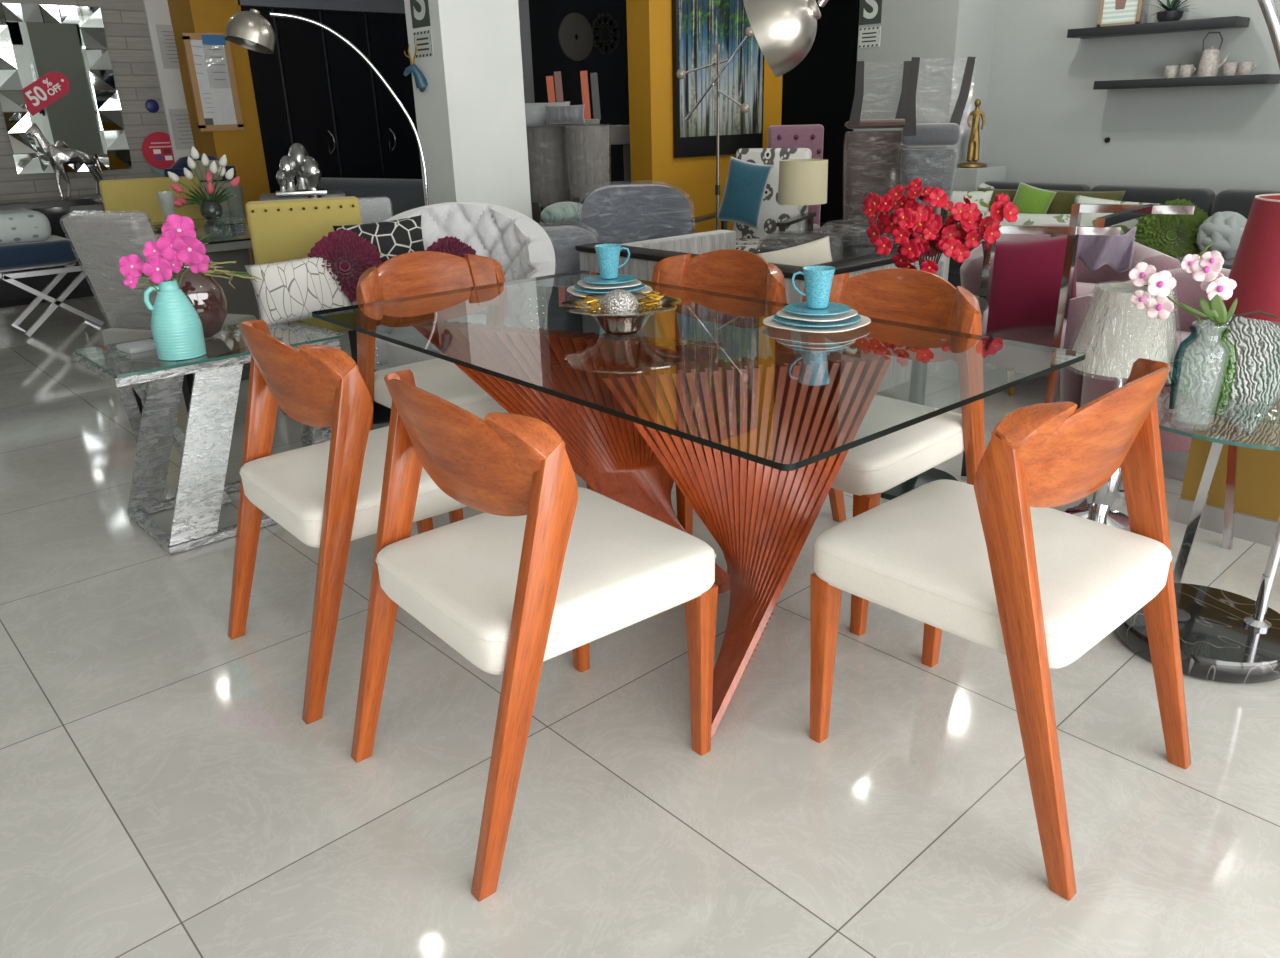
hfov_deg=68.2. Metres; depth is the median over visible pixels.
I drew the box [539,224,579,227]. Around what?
storage chest
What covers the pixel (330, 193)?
table
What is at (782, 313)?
plate
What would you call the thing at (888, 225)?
flower
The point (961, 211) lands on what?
flower
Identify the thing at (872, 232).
flower
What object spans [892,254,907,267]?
flower
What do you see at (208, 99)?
leaflet
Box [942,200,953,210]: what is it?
flower
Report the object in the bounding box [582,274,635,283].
plate
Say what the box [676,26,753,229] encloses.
lamp
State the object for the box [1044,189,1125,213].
cushion
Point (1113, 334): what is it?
table lamp
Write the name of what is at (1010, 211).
flower
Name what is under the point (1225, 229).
cushion
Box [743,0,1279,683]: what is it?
lamp
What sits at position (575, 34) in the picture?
disc
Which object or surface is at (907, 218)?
flower
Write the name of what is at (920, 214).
flower
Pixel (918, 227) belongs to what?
flower
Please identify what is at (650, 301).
twigs
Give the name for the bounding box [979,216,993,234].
flower
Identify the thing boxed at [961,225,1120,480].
stand
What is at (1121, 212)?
stand
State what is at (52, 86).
tag
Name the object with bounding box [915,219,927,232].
flower
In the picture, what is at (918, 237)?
flower
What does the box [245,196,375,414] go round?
chair
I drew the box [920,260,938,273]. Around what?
flower
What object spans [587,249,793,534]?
dining chair
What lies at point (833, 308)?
plate
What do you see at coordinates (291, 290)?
cushion
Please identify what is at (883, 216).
flower
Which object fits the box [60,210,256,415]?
chair
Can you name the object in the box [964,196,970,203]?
flower
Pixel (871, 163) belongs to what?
chair
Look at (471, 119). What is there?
column
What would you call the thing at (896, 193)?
flower
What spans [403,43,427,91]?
head
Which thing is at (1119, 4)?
pot
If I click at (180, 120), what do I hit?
notice sheet
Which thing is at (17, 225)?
bolster
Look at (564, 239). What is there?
armchair
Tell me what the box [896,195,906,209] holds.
flower
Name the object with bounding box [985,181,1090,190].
cushion
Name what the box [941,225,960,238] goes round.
flower
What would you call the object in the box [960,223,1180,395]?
armchair
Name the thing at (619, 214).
armchair
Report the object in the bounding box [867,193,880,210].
flower
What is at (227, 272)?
twigs
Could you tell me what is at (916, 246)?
flower
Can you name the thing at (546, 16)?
wall
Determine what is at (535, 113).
cushion
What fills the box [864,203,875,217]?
flower
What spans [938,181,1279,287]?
sofa
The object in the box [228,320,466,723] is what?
dining chair
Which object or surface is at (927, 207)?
flower
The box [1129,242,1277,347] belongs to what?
orchid spray
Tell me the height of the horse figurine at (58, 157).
0.568 m
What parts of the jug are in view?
handle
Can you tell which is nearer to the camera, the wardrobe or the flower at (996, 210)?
the flower at (996, 210)
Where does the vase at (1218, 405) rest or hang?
on the side table at (1218, 442)
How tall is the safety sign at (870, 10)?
0.264 m
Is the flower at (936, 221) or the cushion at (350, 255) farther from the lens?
the cushion at (350, 255)
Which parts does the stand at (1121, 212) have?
post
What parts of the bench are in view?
seat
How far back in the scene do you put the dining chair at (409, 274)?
3.20 m
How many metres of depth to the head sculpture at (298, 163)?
6.16 m
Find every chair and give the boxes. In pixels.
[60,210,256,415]
[99,176,203,222]
[164,155,252,264]
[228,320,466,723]
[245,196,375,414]
[348,196,392,362]
[351,369,717,901]
[356,251,509,523]
[526,125,574,222]
[563,125,610,202]
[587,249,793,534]
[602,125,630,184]
[727,268,984,635]
[767,124,823,231]
[809,358,1190,900]
[843,130,907,221]
[845,61,910,128]
[899,147,957,245]
[901,57,975,145]
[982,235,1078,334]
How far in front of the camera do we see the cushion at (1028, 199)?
6.03 m
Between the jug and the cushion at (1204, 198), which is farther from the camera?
the cushion at (1204, 198)
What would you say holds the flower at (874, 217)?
on the blossoms
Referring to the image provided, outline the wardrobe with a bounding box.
[238,0,421,192]
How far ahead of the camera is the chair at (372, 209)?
4.71 m
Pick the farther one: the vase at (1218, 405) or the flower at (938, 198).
the flower at (938, 198)
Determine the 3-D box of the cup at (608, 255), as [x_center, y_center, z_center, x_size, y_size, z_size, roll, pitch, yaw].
[-0.093,-0.684,2.970,0.102,0.098,0.084,-21,28,-41]
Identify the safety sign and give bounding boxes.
[410,0,430,27]
[859,0,881,24]
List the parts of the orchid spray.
flower, flower, flower, flower, stem, flower, flower, stem, flower, flower, flower, stem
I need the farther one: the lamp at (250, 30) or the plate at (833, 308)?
the lamp at (250, 30)
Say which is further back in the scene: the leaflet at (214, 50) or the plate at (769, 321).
the leaflet at (214, 50)
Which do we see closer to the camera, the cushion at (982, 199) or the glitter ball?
the glitter ball
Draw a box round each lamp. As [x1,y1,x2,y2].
[225,9,428,205]
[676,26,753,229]
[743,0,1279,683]
[778,159,827,233]
[1065,281,1181,530]
[1222,193,1279,411]
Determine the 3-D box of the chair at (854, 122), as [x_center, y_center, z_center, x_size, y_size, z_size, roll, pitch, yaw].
[1.459,-2.347,5.780,0.380,0.380,0.362,4,22,13]
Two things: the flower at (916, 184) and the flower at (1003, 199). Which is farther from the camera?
the flower at (916, 184)
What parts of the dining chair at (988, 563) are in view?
leg, leg, seat, leg, backrest, leg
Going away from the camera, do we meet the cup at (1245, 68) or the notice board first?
the cup at (1245, 68)
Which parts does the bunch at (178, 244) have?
flower, flower, flower, flower, flower, flower, flower, flower, flower, flower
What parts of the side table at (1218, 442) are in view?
leg, leg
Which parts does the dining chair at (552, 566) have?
leg, backrest, leg, seat, leg, leg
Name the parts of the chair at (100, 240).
backrest, leg, leg, seat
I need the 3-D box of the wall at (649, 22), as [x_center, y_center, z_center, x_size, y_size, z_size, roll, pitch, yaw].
[0.500,-2.981,6.810,1.383,3.200,0.220,-20,28,-39]
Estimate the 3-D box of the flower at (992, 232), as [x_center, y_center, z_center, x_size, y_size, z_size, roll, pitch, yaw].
[1.118,-0.779,3.007,0.064,0.064,0.010,-9,28,-18]
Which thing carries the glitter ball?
in the serving dish at (611, 323)
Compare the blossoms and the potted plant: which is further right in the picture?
the potted plant
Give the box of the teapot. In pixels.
[1197,32,1228,76]
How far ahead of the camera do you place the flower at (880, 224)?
3.19 m
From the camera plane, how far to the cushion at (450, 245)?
3.72 m
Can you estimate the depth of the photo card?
8.06 m
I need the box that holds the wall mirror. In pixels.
[0,3,131,173]
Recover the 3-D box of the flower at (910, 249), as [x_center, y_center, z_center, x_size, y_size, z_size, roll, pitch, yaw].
[0.887,-0.755,3.111,0.065,0.064,0.011,15,32,36]
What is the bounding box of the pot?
[1115,0,1125,9]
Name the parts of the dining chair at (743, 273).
leg, leg, backrest, leg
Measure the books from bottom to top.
0.340 m
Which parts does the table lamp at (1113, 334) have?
lamp shade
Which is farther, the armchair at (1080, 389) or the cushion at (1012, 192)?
the cushion at (1012, 192)
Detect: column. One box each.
[167,0,269,264]
[404,0,531,218]
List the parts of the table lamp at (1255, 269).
lamp shade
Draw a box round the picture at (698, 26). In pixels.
[672,0,763,157]
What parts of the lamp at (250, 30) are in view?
lamp shade, bulb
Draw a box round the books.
[546,71,600,125]
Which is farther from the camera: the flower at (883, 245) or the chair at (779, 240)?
the chair at (779, 240)
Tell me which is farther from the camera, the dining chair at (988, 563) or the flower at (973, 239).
the flower at (973, 239)
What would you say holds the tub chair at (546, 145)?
on the floor
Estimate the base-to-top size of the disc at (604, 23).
0.445 m
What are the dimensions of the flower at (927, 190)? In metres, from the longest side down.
0.058 x 0.056 x 0.009 m
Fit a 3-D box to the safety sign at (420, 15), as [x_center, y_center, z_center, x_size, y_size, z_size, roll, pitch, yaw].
[-1.194,-2.583,5.104,0.006,0.263,0.182,-20,28,-39]
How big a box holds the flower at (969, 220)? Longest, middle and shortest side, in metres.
0.066 x 0.064 x 0.011 m
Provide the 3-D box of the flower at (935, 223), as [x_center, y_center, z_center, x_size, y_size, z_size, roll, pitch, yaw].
[0.948,-0.818,3.089,0.056,0.056,0.009,0,10,4]
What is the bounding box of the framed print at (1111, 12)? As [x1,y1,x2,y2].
[1097,0,1142,26]
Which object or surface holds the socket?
attached to the lamp at (681, 73)
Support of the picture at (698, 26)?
attached to the wall at (649, 22)
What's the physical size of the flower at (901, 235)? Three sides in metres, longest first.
0.060 x 0.058 x 0.010 m
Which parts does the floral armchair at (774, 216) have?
arm frame, seat, backrest, arm frame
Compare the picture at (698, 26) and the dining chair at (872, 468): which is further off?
the picture at (698, 26)
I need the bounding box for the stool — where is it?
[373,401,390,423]
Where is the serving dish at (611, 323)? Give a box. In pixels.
[562,292,681,334]
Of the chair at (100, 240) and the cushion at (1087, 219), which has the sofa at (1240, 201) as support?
the cushion at (1087, 219)
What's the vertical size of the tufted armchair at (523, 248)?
0.934 m
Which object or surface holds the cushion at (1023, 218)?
on the sofa at (1240, 201)
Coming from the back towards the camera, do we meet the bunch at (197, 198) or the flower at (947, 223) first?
the bunch at (197, 198)
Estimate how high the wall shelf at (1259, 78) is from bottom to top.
0.050 m
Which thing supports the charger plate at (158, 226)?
on the table at (241, 299)
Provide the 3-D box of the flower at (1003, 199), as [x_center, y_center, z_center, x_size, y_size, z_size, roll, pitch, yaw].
[1.152,-0.876,3.004,0.063,0.064,0.010,-17,13,-34]
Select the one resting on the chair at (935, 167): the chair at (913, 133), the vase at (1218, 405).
the chair at (913, 133)
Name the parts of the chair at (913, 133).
leg, seat, leg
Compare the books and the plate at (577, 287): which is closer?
the plate at (577, 287)
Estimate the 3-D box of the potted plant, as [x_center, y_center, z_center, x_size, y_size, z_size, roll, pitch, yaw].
[3.206,-2.842,5.688,0.244,0.174,0.328,-20,28,-39]
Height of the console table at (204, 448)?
0.556 m
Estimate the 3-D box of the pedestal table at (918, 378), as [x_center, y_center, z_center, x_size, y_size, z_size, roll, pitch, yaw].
[0.976,-0.292,3.331,0.400,0.677,0.400,-20,28,-39]
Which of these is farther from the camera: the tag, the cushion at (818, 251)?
the tag
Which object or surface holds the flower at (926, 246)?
on the blossoms
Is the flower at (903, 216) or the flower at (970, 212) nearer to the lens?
the flower at (970, 212)
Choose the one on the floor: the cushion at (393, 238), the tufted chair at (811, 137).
the tufted chair at (811, 137)
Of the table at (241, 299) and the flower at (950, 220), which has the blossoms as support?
the flower at (950, 220)
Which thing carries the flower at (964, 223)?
on the blossoms
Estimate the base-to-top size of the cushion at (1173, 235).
0.393 m
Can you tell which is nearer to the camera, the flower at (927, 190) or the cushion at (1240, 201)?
the flower at (927, 190)
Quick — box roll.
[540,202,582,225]
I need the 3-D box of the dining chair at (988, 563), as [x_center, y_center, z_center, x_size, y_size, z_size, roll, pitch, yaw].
[0.727,0.179,1.869,0.542,0.868,0.627,-19,27,-38]
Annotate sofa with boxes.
[575,230,949,392]
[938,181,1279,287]
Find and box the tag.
[20,71,69,115]
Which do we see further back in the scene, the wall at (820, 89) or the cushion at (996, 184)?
the wall at (820, 89)
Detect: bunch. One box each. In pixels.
[119,214,209,291]
[168,146,239,206]
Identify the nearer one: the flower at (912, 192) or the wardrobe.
the flower at (912, 192)
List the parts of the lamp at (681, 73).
bulb, arm, arm, arm, bulb, bulb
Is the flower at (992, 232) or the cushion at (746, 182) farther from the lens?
the cushion at (746, 182)
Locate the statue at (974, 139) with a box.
[957,99,986,167]
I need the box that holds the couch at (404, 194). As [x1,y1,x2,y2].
[299,177,424,216]
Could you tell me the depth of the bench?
6.35 m
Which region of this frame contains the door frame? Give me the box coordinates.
[518,0,541,223]
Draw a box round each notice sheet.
[156,26,179,67]
[169,110,194,148]
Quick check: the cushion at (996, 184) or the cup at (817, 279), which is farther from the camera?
the cushion at (996, 184)
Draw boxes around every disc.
[558,13,592,60]
[591,13,619,54]
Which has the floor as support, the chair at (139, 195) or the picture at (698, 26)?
the chair at (139, 195)
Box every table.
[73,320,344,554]
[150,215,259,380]
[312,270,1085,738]
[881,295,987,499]
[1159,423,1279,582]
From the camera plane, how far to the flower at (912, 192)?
3.08 m
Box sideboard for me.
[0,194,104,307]
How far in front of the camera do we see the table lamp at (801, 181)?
5.14 m
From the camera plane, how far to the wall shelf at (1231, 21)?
5.70 m
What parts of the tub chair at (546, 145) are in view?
leg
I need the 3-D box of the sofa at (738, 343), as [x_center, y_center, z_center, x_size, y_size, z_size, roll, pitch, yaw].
[0.557,-0.763,4.541,1.055,0.702,1.420,-20,28,-39]
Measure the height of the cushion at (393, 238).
0.259 m
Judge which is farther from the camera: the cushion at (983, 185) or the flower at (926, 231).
the cushion at (983, 185)
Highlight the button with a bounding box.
[145,99,158,112]
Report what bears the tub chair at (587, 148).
on the floor
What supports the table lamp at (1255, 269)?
on the side table at (1218, 442)
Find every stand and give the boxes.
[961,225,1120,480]
[1045,204,1194,513]
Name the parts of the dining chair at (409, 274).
leg, backrest, seat, leg, leg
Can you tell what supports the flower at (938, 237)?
on the blossoms
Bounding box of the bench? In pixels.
[0,235,104,337]
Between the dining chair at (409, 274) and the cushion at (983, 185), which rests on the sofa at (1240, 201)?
the cushion at (983, 185)
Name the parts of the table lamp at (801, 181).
lamp shade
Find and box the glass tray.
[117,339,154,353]
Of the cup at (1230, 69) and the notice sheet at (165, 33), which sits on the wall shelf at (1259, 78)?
the cup at (1230, 69)
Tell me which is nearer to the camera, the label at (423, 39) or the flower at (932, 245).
the flower at (932, 245)
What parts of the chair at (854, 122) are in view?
leg, seat, leg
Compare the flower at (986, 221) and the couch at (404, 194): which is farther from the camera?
the couch at (404, 194)
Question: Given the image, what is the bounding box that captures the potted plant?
[1148,0,1198,21]
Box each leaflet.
[190,41,205,78]
[201,90,216,115]
[202,35,230,86]
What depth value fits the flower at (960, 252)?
3.06 m
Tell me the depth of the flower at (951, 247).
3.06 m
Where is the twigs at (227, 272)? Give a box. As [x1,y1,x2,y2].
[134,221,264,291]
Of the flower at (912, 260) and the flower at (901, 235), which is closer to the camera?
the flower at (901, 235)
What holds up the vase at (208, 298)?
on the console table at (204, 448)
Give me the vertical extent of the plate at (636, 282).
0.011 m
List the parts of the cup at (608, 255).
handle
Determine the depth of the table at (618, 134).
6.97 m
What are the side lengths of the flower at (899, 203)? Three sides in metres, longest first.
0.064 x 0.061 x 0.010 m
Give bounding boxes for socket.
[684,112,692,120]
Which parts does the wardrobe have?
door, door, rail, handle, door, door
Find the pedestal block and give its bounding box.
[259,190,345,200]
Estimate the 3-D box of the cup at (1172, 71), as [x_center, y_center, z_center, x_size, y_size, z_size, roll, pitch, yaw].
[3.259,-2.495,5.801,0.079,0.072,0.079,-1,21,3]
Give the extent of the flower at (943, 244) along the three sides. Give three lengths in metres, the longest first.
0.046 x 0.045 x 0.008 m
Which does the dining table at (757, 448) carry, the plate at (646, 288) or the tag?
the plate at (646, 288)
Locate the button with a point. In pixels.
(151, 105)
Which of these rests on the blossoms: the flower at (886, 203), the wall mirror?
the flower at (886, 203)
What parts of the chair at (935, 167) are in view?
backrest, leg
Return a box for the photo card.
[204,118,213,124]
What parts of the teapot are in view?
handle, spout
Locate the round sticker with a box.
[142,132,174,174]
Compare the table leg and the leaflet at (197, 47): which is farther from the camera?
the leaflet at (197, 47)
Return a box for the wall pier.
[853,0,996,208]
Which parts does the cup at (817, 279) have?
handle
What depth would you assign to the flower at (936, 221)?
3.08 m
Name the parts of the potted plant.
pot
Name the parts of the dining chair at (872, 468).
leg, leg, backrest, seat, leg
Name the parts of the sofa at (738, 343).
armrest, rail, backrest, rail, armrest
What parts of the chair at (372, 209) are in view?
leg, backrest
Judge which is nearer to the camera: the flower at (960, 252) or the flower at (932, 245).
the flower at (960, 252)
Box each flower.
[862,192,872,209]
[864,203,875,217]
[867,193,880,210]
[867,224,879,243]
[868,210,878,223]
[875,236,892,254]
[876,220,883,234]
[877,194,892,211]
[878,211,888,221]
[883,213,897,233]
[888,184,903,201]
[889,198,902,210]
[892,207,911,226]
[892,227,909,243]
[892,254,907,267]
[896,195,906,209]
[898,209,916,228]
[899,262,916,269]
[900,240,918,258]
[905,200,918,208]
[905,256,919,262]
[906,187,922,198]
[909,178,921,191]
[910,239,922,256]
[911,220,929,233]
[912,206,927,221]
[913,232,926,242]
[915,204,931,220]
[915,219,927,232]
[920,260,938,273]
[921,186,934,195]
[922,187,938,203]
[922,241,929,252]
[923,226,937,239]
[924,240,938,256]
[929,189,947,207]
[930,220,938,231]
[931,213,942,229]
[934,233,940,249]
[938,237,948,249]
[939,221,952,233]
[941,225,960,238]
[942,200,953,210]
[942,238,961,257]
[945,214,958,226]
[951,202,969,220]
[952,244,970,262]
[960,211,979,231]
[960,220,974,226]
[960,226,967,236]
[962,203,979,220]
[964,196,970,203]
[965,230,982,247]
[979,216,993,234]
[984,224,1000,243]
[990,201,1004,221]
[998,193,1008,204]
[1003,202,1018,221]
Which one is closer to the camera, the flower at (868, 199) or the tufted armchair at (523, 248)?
the flower at (868, 199)
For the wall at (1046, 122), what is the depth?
6.15 m
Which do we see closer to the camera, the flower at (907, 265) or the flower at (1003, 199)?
the flower at (1003, 199)
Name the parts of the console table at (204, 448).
floor frame, frame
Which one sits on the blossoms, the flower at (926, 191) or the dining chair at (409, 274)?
the flower at (926, 191)
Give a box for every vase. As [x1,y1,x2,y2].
[156,264,226,338]
[199,200,222,219]
[1169,321,1236,430]
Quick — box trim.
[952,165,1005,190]
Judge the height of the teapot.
0.245 m
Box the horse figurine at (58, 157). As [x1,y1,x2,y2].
[25,123,102,197]
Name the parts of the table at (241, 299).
frame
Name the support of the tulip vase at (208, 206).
on the table at (241, 299)
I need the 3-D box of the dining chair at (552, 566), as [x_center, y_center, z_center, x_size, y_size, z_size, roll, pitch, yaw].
[-0.227,0.194,1.894,0.627,0.868,0.542,-18,27,-36]
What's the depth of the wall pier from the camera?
6.58 m
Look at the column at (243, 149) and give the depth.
8.23 m
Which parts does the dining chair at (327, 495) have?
leg, backrest, leg, seat, leg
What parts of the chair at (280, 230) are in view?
backrest, seat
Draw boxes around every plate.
[151,223,196,228]
[567,285,652,295]
[574,283,644,292]
[577,279,640,288]
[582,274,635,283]
[763,314,870,332]
[773,314,860,326]
[776,309,857,321]
[784,302,850,314]
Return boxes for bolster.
[0,209,50,244]
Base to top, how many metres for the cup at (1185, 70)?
0.072 m
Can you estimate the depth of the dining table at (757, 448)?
2.21 m
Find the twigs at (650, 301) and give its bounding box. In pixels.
[577,290,664,312]
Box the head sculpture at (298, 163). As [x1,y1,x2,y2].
[276,143,326,197]
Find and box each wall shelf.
[1067,16,1249,38]
[1093,74,1279,89]
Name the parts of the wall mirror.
mirror pane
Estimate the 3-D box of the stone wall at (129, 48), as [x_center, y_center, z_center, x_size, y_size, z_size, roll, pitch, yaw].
[-6.514,-2.622,6.370,6.187,3.200,0.150,-20,28,-39]
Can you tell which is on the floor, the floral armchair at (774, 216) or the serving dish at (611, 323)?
the floral armchair at (774, 216)
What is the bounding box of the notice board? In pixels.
[181,33,243,131]
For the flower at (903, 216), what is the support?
on the blossoms
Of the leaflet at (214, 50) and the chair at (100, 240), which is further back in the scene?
the leaflet at (214, 50)
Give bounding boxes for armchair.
[352,202,554,370]
[538,220,600,332]
[577,180,693,243]
[691,148,815,253]
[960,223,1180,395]
[1060,268,1279,451]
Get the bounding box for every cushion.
[244,257,353,326]
[307,229,381,302]
[333,215,424,262]
[425,236,475,257]
[525,101,571,126]
[545,105,585,124]
[719,156,771,228]
[757,236,831,266]
[935,191,992,228]
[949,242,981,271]
[977,211,1070,241]
[978,187,1017,210]
[979,183,993,188]
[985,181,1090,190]
[1013,182,1056,213]
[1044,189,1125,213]
[1074,195,1158,238]
[1090,185,1215,215]
[1134,198,1208,257]
[1164,315,1279,436]
[1175,254,1234,269]
[1196,211,1246,259]
[1211,189,1279,218]
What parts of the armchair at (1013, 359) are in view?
leg, seat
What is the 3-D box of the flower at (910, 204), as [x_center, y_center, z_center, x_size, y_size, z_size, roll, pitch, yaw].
[0.889,-0.889,3.118,0.064,0.064,0.010,14,-11,35]
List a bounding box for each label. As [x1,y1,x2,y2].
[413,30,433,57]
[858,26,880,47]
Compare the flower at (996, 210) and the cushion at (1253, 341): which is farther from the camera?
the flower at (996, 210)
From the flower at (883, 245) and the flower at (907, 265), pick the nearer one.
the flower at (883, 245)
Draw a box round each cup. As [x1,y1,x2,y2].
[595,244,629,278]
[791,266,835,307]
[1164,65,1179,77]
[1179,65,1195,77]
[1223,62,1238,75]
[1238,62,1256,74]
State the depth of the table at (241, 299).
5.04 m
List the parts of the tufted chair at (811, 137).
seat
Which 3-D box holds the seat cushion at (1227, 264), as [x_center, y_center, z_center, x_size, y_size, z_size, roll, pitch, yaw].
[3.392,-1.128,5.260,0.720,0.200,0.723,-20,28,-39]
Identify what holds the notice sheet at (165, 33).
attached to the wall at (546, 16)
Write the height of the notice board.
0.762 m
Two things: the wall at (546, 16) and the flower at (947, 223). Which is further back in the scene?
the wall at (546, 16)
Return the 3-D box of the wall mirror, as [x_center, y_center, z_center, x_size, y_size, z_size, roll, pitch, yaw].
[-4.751,-3.176,7.734,0.867,1.263,0.060,-20,28,-39]
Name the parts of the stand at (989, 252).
post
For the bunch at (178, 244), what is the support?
in the jug
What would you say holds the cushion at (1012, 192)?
on the sofa at (1240, 201)
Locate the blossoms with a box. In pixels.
[862,178,1018,273]
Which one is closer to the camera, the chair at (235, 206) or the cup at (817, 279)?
the cup at (817, 279)
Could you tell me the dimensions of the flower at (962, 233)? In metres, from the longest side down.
0.060 x 0.058 x 0.010 m
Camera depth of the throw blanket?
4.15 m
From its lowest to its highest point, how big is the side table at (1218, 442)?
0.503 m
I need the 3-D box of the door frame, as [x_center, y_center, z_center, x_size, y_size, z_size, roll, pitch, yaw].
[-1.194,-3.846,9.161,0.251,3.200,0.200,-20,28,-39]
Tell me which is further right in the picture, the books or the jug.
the books
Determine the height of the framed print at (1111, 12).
0.300 m
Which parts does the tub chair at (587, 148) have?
leg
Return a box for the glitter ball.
[600,289,638,312]
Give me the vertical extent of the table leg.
0.138 m
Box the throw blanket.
[1050,225,1136,271]
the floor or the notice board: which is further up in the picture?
the notice board
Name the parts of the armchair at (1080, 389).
seat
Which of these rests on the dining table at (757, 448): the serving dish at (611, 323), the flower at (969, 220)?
the serving dish at (611, 323)
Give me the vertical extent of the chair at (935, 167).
1.057 m
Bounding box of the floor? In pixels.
[0,222,1279,957]
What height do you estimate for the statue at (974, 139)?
0.446 m
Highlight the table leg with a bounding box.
[1243,573,1272,630]
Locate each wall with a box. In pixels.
[0,0,167,199]
[143,0,629,223]
[626,0,782,232]
[781,0,859,222]
[981,0,1279,194]
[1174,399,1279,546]
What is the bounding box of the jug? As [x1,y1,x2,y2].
[144,279,206,360]

